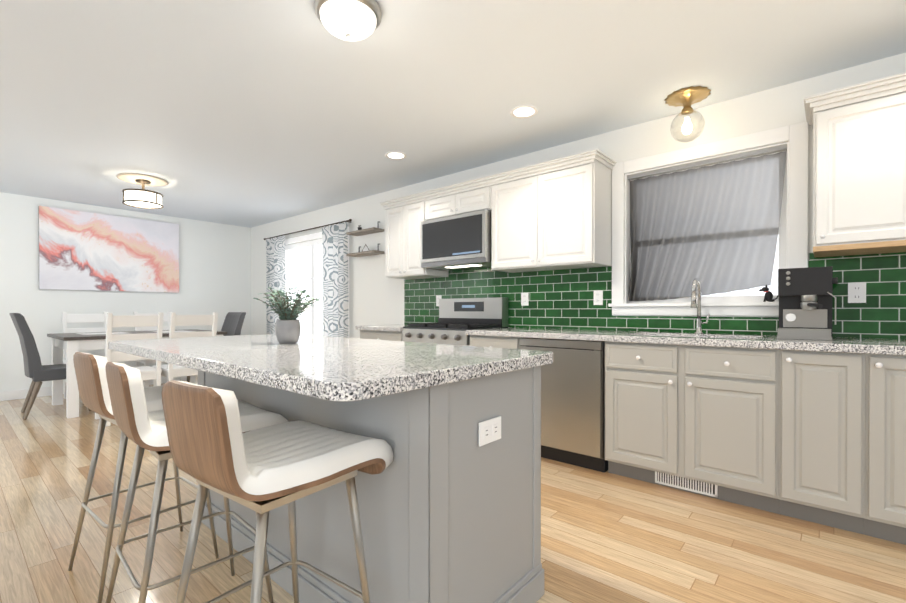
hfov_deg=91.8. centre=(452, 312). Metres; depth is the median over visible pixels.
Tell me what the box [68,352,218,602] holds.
stool
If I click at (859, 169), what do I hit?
upper cabinet
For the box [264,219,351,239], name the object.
curtain rod
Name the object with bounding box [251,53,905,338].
wall
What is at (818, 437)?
base cabinet
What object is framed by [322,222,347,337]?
curtain
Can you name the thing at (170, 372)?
chair
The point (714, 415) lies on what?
base cabinet
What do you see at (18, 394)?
baseboard
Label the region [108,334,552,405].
island countertop
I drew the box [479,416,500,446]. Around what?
outlet
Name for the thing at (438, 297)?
outlet
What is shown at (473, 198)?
upper cabinet
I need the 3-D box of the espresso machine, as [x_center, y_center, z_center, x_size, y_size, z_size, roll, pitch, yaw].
[1.929,-0.050,2.389,0.252,0.385,0.393,0,0,41]
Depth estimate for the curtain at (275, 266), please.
6.60 m
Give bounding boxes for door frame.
[285,227,348,337]
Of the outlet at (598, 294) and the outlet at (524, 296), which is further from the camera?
the outlet at (524, 296)
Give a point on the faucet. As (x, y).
(695, 301)
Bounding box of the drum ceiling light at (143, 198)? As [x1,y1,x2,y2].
[116,173,168,208]
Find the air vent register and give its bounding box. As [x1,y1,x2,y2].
[655,471,717,496]
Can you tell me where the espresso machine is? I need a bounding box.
[777,266,837,339]
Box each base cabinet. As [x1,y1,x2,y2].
[360,330,401,340]
[470,335,521,348]
[605,341,783,513]
[780,350,871,535]
[868,354,905,544]
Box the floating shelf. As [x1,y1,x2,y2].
[346,221,383,256]
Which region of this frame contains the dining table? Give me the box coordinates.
[47,329,226,417]
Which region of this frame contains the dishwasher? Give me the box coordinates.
[520,337,607,472]
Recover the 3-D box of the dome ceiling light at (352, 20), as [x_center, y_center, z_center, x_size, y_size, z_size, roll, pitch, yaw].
[-0.478,-1.321,2.008,0.300,0.136,0.300,0,0,41]
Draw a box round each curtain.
[266,235,285,333]
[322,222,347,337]
[629,151,785,300]
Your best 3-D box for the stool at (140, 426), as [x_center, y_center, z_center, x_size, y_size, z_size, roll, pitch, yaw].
[-0.864,0.605,1.504,0.403,0.898,0.493,0,0,44]
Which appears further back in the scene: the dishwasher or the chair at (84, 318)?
the chair at (84, 318)
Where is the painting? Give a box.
[38,206,178,292]
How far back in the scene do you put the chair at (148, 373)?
4.14 m
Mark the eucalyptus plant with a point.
(287, 328)
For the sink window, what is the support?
in the wall at (376, 296)
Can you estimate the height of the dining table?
0.800 m
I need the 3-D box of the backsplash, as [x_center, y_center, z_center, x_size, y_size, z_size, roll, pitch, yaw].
[1.301,-0.143,3.314,4.855,0.565,0.008,0,0,41]
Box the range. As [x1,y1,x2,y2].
[402,297,507,345]
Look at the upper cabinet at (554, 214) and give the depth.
3.34 m
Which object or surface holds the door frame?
attached to the wall at (376, 296)
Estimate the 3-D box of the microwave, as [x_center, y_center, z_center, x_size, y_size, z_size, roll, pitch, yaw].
[0.109,-0.640,4.060,0.756,0.438,0.402,0,0,41]
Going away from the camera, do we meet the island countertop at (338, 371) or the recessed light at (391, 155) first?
the island countertop at (338, 371)
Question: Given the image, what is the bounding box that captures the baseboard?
[0,376,186,400]
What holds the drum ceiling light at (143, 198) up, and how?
attached to the ceiling
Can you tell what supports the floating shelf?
attached to the wall at (376, 296)
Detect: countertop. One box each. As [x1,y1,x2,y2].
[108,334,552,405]
[355,324,905,354]
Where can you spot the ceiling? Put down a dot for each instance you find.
(249, 113)
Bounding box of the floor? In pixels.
[0,381,905,602]
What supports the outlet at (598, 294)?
attached to the backsplash
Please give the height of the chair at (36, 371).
1.036 m
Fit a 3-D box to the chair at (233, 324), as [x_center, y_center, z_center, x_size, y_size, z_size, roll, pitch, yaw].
[-3.133,0.515,5.817,0.480,1.036,0.625,0,0,41]
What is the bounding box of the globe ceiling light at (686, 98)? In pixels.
[664,86,710,142]
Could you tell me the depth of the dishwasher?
2.93 m
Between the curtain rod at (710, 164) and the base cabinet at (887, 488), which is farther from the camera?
the curtain rod at (710, 164)
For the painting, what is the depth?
5.83 m
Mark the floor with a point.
(606, 537)
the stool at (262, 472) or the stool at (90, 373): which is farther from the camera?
the stool at (90, 373)
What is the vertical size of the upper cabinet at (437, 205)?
0.221 m
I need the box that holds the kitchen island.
[198,366,543,602]
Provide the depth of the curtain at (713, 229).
3.01 m
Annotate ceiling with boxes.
[0,0,905,227]
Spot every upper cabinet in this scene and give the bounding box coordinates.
[384,197,447,279]
[424,189,455,220]
[456,181,491,214]
[488,157,612,272]
[808,81,905,256]
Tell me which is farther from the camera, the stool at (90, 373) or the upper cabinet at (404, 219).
the upper cabinet at (404, 219)
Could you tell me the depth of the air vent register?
2.56 m
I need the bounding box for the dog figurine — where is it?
[759,285,777,301]
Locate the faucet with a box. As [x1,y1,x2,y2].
[691,278,709,333]
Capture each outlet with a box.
[436,295,441,305]
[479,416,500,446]
[521,292,528,305]
[594,290,602,304]
[848,282,865,302]
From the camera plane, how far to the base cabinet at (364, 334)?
4.22 m
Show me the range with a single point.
(458, 318)
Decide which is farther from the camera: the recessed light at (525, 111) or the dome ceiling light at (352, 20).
the recessed light at (525, 111)
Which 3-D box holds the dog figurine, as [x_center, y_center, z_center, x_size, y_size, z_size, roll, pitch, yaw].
[1.969,-0.120,2.737,0.102,0.108,0.031,0,0,41]
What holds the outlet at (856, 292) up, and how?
attached to the backsplash
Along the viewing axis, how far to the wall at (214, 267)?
5.82 m
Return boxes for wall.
[0,192,250,391]
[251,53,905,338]
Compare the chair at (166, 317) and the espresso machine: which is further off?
the chair at (166, 317)
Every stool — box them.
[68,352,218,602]
[106,362,288,602]
[161,380,392,602]
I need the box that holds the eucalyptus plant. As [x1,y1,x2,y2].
[253,286,320,343]
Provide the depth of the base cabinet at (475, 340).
3.35 m
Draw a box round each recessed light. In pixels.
[385,152,406,159]
[510,105,537,117]
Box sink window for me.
[608,122,808,315]
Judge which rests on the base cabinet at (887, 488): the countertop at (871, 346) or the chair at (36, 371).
the countertop at (871, 346)
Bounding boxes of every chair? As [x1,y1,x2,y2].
[9,313,91,419]
[62,312,117,398]
[95,312,163,425]
[133,312,183,380]
[152,312,217,385]
[187,312,245,381]
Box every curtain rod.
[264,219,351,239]
[628,149,786,179]
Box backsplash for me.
[404,252,905,338]
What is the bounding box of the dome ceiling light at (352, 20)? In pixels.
[314,0,381,40]
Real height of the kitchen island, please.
0.864 m
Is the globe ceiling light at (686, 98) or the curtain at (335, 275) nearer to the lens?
the globe ceiling light at (686, 98)
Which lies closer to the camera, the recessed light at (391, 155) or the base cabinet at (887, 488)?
the base cabinet at (887, 488)
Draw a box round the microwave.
[421,210,490,270]

